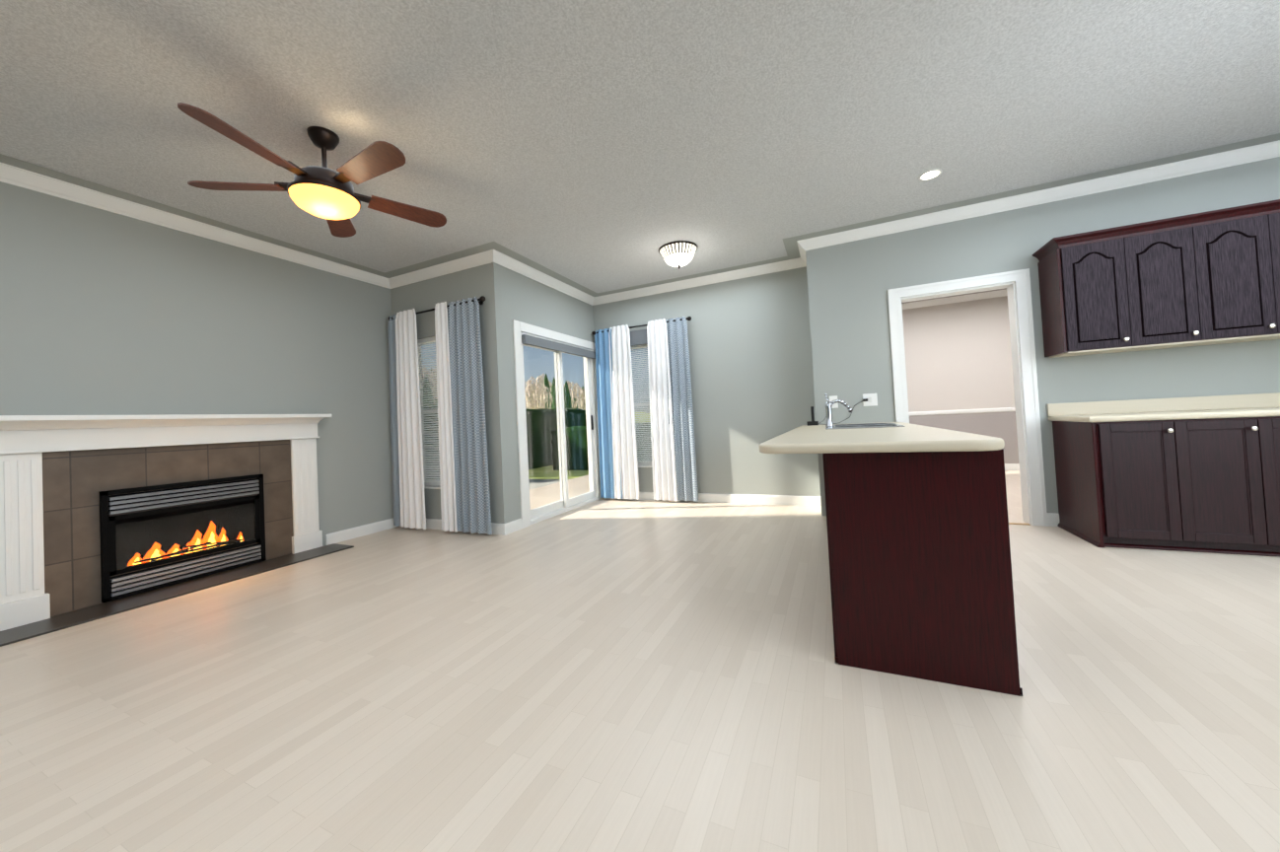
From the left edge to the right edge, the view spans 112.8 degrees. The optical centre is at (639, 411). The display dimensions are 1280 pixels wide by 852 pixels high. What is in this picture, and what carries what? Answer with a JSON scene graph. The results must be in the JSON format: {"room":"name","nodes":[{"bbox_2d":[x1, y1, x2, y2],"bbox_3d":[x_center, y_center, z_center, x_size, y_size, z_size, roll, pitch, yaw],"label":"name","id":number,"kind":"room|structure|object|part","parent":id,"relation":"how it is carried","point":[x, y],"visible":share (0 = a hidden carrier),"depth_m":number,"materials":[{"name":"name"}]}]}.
{"room":"living room","nodes":[
{"label":"living room","id":0,"kind":"room"},
{"bbox_2d":[0,181,393,546],"bbox_3d":[-4.292,-0.096,1.615,0.140,2.765,7.060,-3,-1,25],"label":"wall","id":1,"kind":"structure","parent":0,"point":[105,312],"depth_m":3.29,"materials":[{"name":"grey paint"}]},
{"bbox_2d":[0,162,390,288],"bbox_3d":[-4.214,-1.436,1.705,0.074,0.090,6.830,-3,-1,25],"label":"crown molding","id":2,"kind":"structure","parent":1,"relation":"attached to","point":[25,178],"depth_m":3.17,"materials":[{"name":"white wood"}]},
{"bbox_2d":[325,517,396,545],"bbox_3d":[-2.850,1.225,4.410,0.014,0.105,0.740,-3,-1,25],"label":"baseboard","id":3,"kind":"structure","parent":1,"relation":"attached to","point":[349,533],"depth_m":4.34,"materials":[{"name":"white wood"}]},
{"bbox_2d":[390,265,493,522],"bbox_3d":[-2.169,-0.137,4.604,1.520,2.765,0.140,-3,-1,25],"label":"wall","id":4,"kind":"structure","parent":0,"point":[431,293],"depth_m":4.51,"materials":[{"name":"grey paint"}]},
{"bbox_2d":[417,336,440,489],"bbox_3d":[-2.129,-0.003,4.552,0.820,1.630,0.120,-3,-1,25],"label":"window","id":5,"kind":"structure","parent":4,"relation":"in","point":[434,483],"depth_m":4.63,"materials":[{"name":"white"}]},
{"bbox_2d":[386,251,491,288],"bbox_3d":[-2.113,-1.482,4.459,1.410,0.090,0.074,-3,-1,25],"label":"crown molding","id":6,"kind":"structure","parent":4,"relation":"attached to","point":[476,259],"depth_m":4.45,"materials":[{"name":"white wood"}]},
{"bbox_2d":[387,295,491,534],"bbox_3d":[-2.090,0.052,4.403,1.427,2.310,0.157,-3,-1,25],"label":"curtains","id":7,"kind":"object","parent":4,"relation":"hanging from","point":[464,482],"visible":1,"depth_m":4.28,"materials":[{"name":"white fabric"}]},
{"bbox_2d":[399,518,507,535],"bbox_3d":[-2.001,1.183,4.443,1.534,0.105,0.014,-3,-1,25],"label":"baseboard","id":8,"kind":"structure","parent":4,"relation":"attached to","point":[496,529],"depth_m":4.19,"materials":[{"name":"white wood"}]},
{"bbox_2d":[482,262,600,523],"bbox_3d":[-1.050,-0.184,5.060,0.140,2.765,1.900,-3,-1,25],"label":"wall","id":9,"kind":"structure","parent":0,"point":[510,295],"depth_m":4.29,"materials":[{"name":"grey paint"}]},
{"bbox_2d":[485,249,595,305],"bbox_3d":[-1.054,-1.524,4.970,0.074,0.090,1.884,-3,-1,25],"label":"crown molding","id":10,"kind":"structure","parent":9,"relation":"attached to","point":[492,255],"depth_m":4.73,"materials":[{"name":"white wood"}]},
{"bbox_2d":[512,319,602,528],"bbox_3d":[-0.958,0.122,5.161,0.190,2.150,1.680,-3,-1,25],"label":"sliding glass door","id":11,"kind":"structure","parent":9,"relation":"in","point":[558,344],"depth_m":5.17,"materials":[{"name":"white"}]},
{"bbox_2d":[0,470,1279,851],"bbox_3d":[1.305,1.039,1.930,9.920,0.050,12.280,-3,-1,25],"label":"floor","id":12,"kind":"structure","parent":0,"point":[625,675],"depth_m":1.53,"materials":[{"name":"laminate"}]},
{"bbox_2d":[0,414,354,646],"bbox_3d":[-3.262,0.644,3.163,0.360,1.252,1.950,-3,-1,25],"label":"fireplace","id":13,"kind":"object","parent":12,"relation":"on","point":[103,516],"visible":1,"depth_m":2.98,"materials":[{"name":"tile"}]},
{"bbox_2d":[822,452,1022,696],"bbox_3d":[1.216,0.584,1.981,0.586,0.870,0.771,-3,-1,25],"label":"base cabinet","id":14,"kind":"object","parent":12,"relation":"on","point":[919,556],"depth_m":1.62,"materials":[{"name":"brown wood"}]},
{"bbox_2d":[759,422,1004,453],"bbox_3d":[1.457,0.136,2.888,0.860,0.040,2.762,-3,-1,25],"label":"countertop","id":15,"kind":"structure","parent":14,"relation":"on","point":[897,437],"depth_m":1.75,"materials":[{"name":"beige stone"}]},
{"bbox_2d":[824,393,853,427],"bbox_3d":[1.575,-0.020,3.383,0.197,0.273,0.091,-3,-1,25],"label":"faucet","id":16,"kind":"object","parent":15,"relation":"on","point":[828,409],"depth_m":3.38,"materials":[{"name":"silver metal"}]},
{"bbox_2d":[834,425,885,428],"bbox_3d":[1.652,0.199,3.125,0.388,0.174,0.383,-3,-1,25],"label":"sink","id":17,"kind":"object","parent":15,"relation":"in","point":[835,426],"depth_m":3.24,"materials":[{"name":"silver metal"}]},
{"bbox_2d":[908,407,1019,470],"bbox_3d":[6.136,0.383,6.302,4.420,0.965,0.030,-3,-1,25],"label":"chair rail","id":18,"kind":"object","parent":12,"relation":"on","point":[1008,466],"depth_m":6.69,"materials":[{"name":"white wood"}]},
{"bbox_2d":[1049,420,1169,550],"bbox_3d":[3.500,0.494,3.133,0.450,0.870,0.620,-3,-1,25],"label":"base cabinet","id":19,"kind":"object","parent":12,"relation":"on","point":[1110,478],"depth_m":2.92,"materials":[{"name":"brown wood"}]},
{"bbox_2d":[1047,408,1279,424],"bbox_3d":[4.848,-0.043,2.508,3.525,0.040,0.635,-3,-1,25],"label":"countertop","id":20,"kind":"structure","parent":19,"relation":"on","point":[1190,413],"depth_m":2.85,"materials":[{"name":"beige stone"}]},
{"bbox_2d":[1161,416,1252,555],"bbox_3d":[3.817,0.475,2.988,0.477,0.870,0.620,-3,-1,25],"label":"base cabinet","id":21,"kind":"object","parent":12,"relation":"on","point":[1197,473],"depth_m":2.74,"materials":[{"name":"brown wood"}]},
{"bbox_2d":[1244,416,1279,556],"bbox_3d":[4.148,0.455,2.836,0.478,0.870,0.620,-3,-1,25],"label":"base cabinet","id":22,"kind":"object","parent":12,"relation":"on","point":[1261,433],"depth_m":2.63,"materials":[{"name":"brown wood"}]},
{"bbox_2d":[0,0,1279,303],"bbox_3d":[1.162,-1.786,1.992,9.920,0.082,12.280,-3,-1,25],"label":"ceiling","id":23,"kind":"structure","parent":0,"point":[596,148],"depth_m":2.36,"materials":[{"name":"grey paint"}]},
{"bbox_2d":[177,102,446,237],"bbox_3d":[-1.763,-1.359,2.405,1.241,0.462,1.279,-3,-1,25],"label":"ceiling fan","id":24,"kind":"object","parent":23,"relation":"hanging from","point":[331,197],"visible":0.98,"depth_m":2.33,"materials":[{"name":"brown wood"}]},
{"bbox_3d":[-1.794,-1.178,2.430,0.340,0.104,0.340,-3,-1,25],"label":"lamp shade","id":25,"kind":"part","parent":24,"relation":"part of","materials":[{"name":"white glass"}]},
{"bbox_2d":[658,240,697,269],"bbox_3d":[0.392,-1.554,4.323,0.390,0.205,0.390,-3,-1,25],"label":"flush ceiling light","id":26,"kind":"object","parent":23,"relation":"attached to","point":[678,253],"visible":1,"depth_m":4.21,"materials":[{"name":"white glass"}]},
{"bbox_2d":[918,168,942,181],"bbox_3d":[2.169,-1.770,3.181,0.150,0.004,0.150,-3,-1,25],"label":"recessed light","id":27,"kind":"object","parent":23,"relation":"in","point":[930,175],"visible":1,"depth_m":3.18,"materials":[{"name":"white plastic"}]},
{"bbox_2d":[901,288,1007,309],"bbox_3d":[5.669,-1.830,6.488,5.180,0.090,0.074,-3,-1,25],"label":"crown molding","id":28,"kind":"structure","parent":23,"relation":"attached to","point":[1000,293],"depth_m":6.78,"materials":[{"name":"white"}]},
{"bbox_2d":[592,266,820,496],"bbox_3d":[0.645,-0.261,5.407,2.940,2.765,0.140,-3,-1,25],"label":"wall","id":29,"kind":"structure","parent":0,"point":[750,360],"depth_m":5.05,"materials":[{"name":"grey paint"}]},
{"bbox_2d":[629,329,652,467],"bbox_3d":[0.053,-0.174,5.628,0.910,1.800,0.150,-3,-1,25],"label":"window","id":30,"kind":"structure","parent":29,"relation":"in","point":[638,339],"depth_m":5.65,"materials":[{"name":"white"}]},
{"bbox_2d":[591,316,698,500],"bbox_3d":[0.050,-0.016,5.517,1.416,2.280,0.152,-3,-1,25],"label":"curtains","id":31,"kind":"object","parent":29,"relation":"hanging from","point":[674,464],"visible":1,"depth_m":5.41,"materials":[{"name":"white fabric"}]},
{"bbox_2d":[595,258,804,304],"bbox_3d":[0.597,-1.600,5.309,2.800,0.090,0.074,-3,-1,25],"label":"crown molding","id":32,"kind":"structure","parent":29,"relation":"attached to","point":[788,264],"depth_m":5.23,"materials":[{"name":"white wood"}]},
{"bbox_2d":[602,492,821,505],"bbox_3d":[0.738,1.063,5.281,2.814,0.105,0.014,-3,-1,25],"label":"baseboard","id":33,"kind":"structure","parent":29,"relation":"attached to","point":[702,497],"depth_m":5.01,"materials":[{"name":"white wood"}]},
{"bbox_2d":[902,295,1019,463],"bbox_3d":[5.017,-0.493,4.883,5.180,2.765,3.540,-3,-1,25],"label":"wall","id":34,"kind":"structure","parent":0,"point":[958,355],"depth_m":6.76,"materials":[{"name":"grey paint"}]},
{"bbox_2d":[805,156,1279,515],"bbox_3d":[4.189,-0.487,3.238,5.320,2.765,0.140,-3,-1,25],"label":"wall","id":35,"kind":"structure","parent":0,"point":[850,284],"depth_m":3.56,"materials":[{"name":"grey paint"}]},
{"bbox_2d":[796,254,806,266],"bbox_3d":[1.732,-1.674,4.518,0.074,0.090,0.390,-3,-1,25],"label":"crown molding","id":36,"kind":"structure","parent":35,"relation":"attached to","point":[801,261],"depth_m":4.74,"materials":[{"name":"white wood"}]},
{"bbox_2d":[829,395,838,408],"bbox_3d":[1.909,-0.099,4.198,0.075,0.120,0.008,-3,-1,25],"label":"electrical outlet plate","id":37,"kind":"object","parent":35,"relation":"attached to","point":[835,405],"depth_m":4.19,"materials":[{"name":"white plastic"}]},
{"bbox_2d":[862,393,877,406],"bbox_3d":[2.200,-0.116,4.065,0.120,0.120,0.008,-3,-1,25],"label":"electrical outlet plate","id":38,"kind":"object","parent":35,"relation":"attached to","point":[872,399],"depth_m":4.06,"materials":[{"name":"white plastic"}]},
{"bbox_2d":[887,268,1047,526],"bbox_3d":[2.883,-0.101,3.835,1.030,2.150,0.194,-3,-1,25],"label":"door frame","id":39,"kind":"structure","parent":35,"relation":"attached to","point":[1016,284],"depth_m":3.62,"materials":[{"name":"white wood"}]},
{"bbox_2d":[796,140,1279,254],"bbox_3d":[4.002,-1.818,3.204,5.304,0.090,0.074,-3,-1,25],"label":"crown molding","id":40,"kind":"structure","parent":35,"relation":"attached to","point":[1270,150],"depth_m":3.47,"materials":[{"name":"white wood"}]},
{"bbox_2d":[1047,512,1059,526],"bbox_3d":[4.991,0.794,2.788,3.570,0.105,0.014,-3,-1,25],"label":"baseboard","id":41,"kind":"structure","parent":35,"relation":"attached to","point":[1052,518],"depth_m":3.51,"materials":[{"name":"white wood"}]},
{"bbox_2d":[1032,225,1131,356],"bbox_3d":[3.430,-0.898,3.309,0.364,0.866,0.355,-3,-1,25],"label":"upper cabinet","id":42,"kind":"object","parent":35,"relation":"attached to","point":[1083,279],"depth_m":3.17,"materials":[{"name":"brown wood"}]},
{"bbox_2d":[1115,214,1202,352],"bbox_3d":[3.751,-0.918,3.162,0.344,0.866,0.355,-3,-1,25],"label":"upper cabinet","id":43,"kind":"object","parent":35,"relation":"attached to","point":[1159,254],"depth_m":3.00,"materials":[{"name":"brown wood"}]},
{"bbox_2d":[1047,392,1279,416],"bbox_3d":[4.972,-0.114,2.790,3.525,0.100,0.020,-3,-1,25],"label":"backsplash","id":44,"kind":"structure","parent":35,"relation":"attached to","point":[1254,400],"depth_m":3.22,"materials":[{"name":"beige stone"}]},
{"bbox_2d":[1174,202,1277,348],"bbox_3d":[4.064,-0.937,3.019,0.344,0.866,0.355,-3,-1,25],"label":"upper cabinet","id":45,"kind":"object","parent":35,"relation":"attached to","point":[1206,278],"depth_m":2.86,"materials":[{"name":"brown wood"}]},
{"bbox_2d":[1233,199,1279,343],"bbox_3d":[4.376,-0.956,2.877,0.344,0.866,0.355,-3,-1,25],"label":"upper cabinet","id":46,"kind":"object","parent":35,"relation":"attached to","point":[1273,206],"depth_m":2.79,"materials":[{"name":"brown wood"}]},
{"label":"outside","id":47,"kind":"structure","parent":0,"visible":0},
{"bbox_2d":[528,412,650,490],"bbox_3d":[-58.590,-0.209,50.174,147.670,10.880,280.000,-3,-1,25],"label":"lawn","id":48,"kind":"structure","parent":47,"point":[545,477],"depth_m":10.12,"materials":[{"name":"green plant"}]},
{"bbox_2d":[423,407,439,479],"bbox_3d":[-4.776,0.759,9.336,1.068,1.734,1.247,-3,-1,25],"label":"hedge","id":49,"kind":"object","parent":48,"relation":"on","point":[431,444],"depth_m":8.98,"materials":[{"name":"green plant"}]},
{"bbox_2d":[422,365,585,410],"bbox_3d":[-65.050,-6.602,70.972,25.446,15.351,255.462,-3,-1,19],"label":"trees","id":50,"kind":"object","parent":48,"relation":"on","point":[544,387],"depth_m":140.78,"materials":[{"name":"green plant"}]},
{"bbox_2d":[525,408,586,469],"bbox_3d":[-2.920,0.757,13.398,1.069,1.729,4.718,-3,-1,25],"label":"hedge","id":51,"kind":"object","parent":48,"relation":"on","point":[544,457],"depth_m":12.43,"materials":[{"name":"green plant"}]},
{"bbox_2d":[550,423,651,470],"bbox_3d":[0.782,0.791,10.413,6.467,1.159,1.070,-3,-1,25],"label":"hedge","id":52,"kind":"object","parent":48,"relation":"on","point":[579,431],"depth_m":10.99,"materials":[{"name":"green plant"}]}
]}

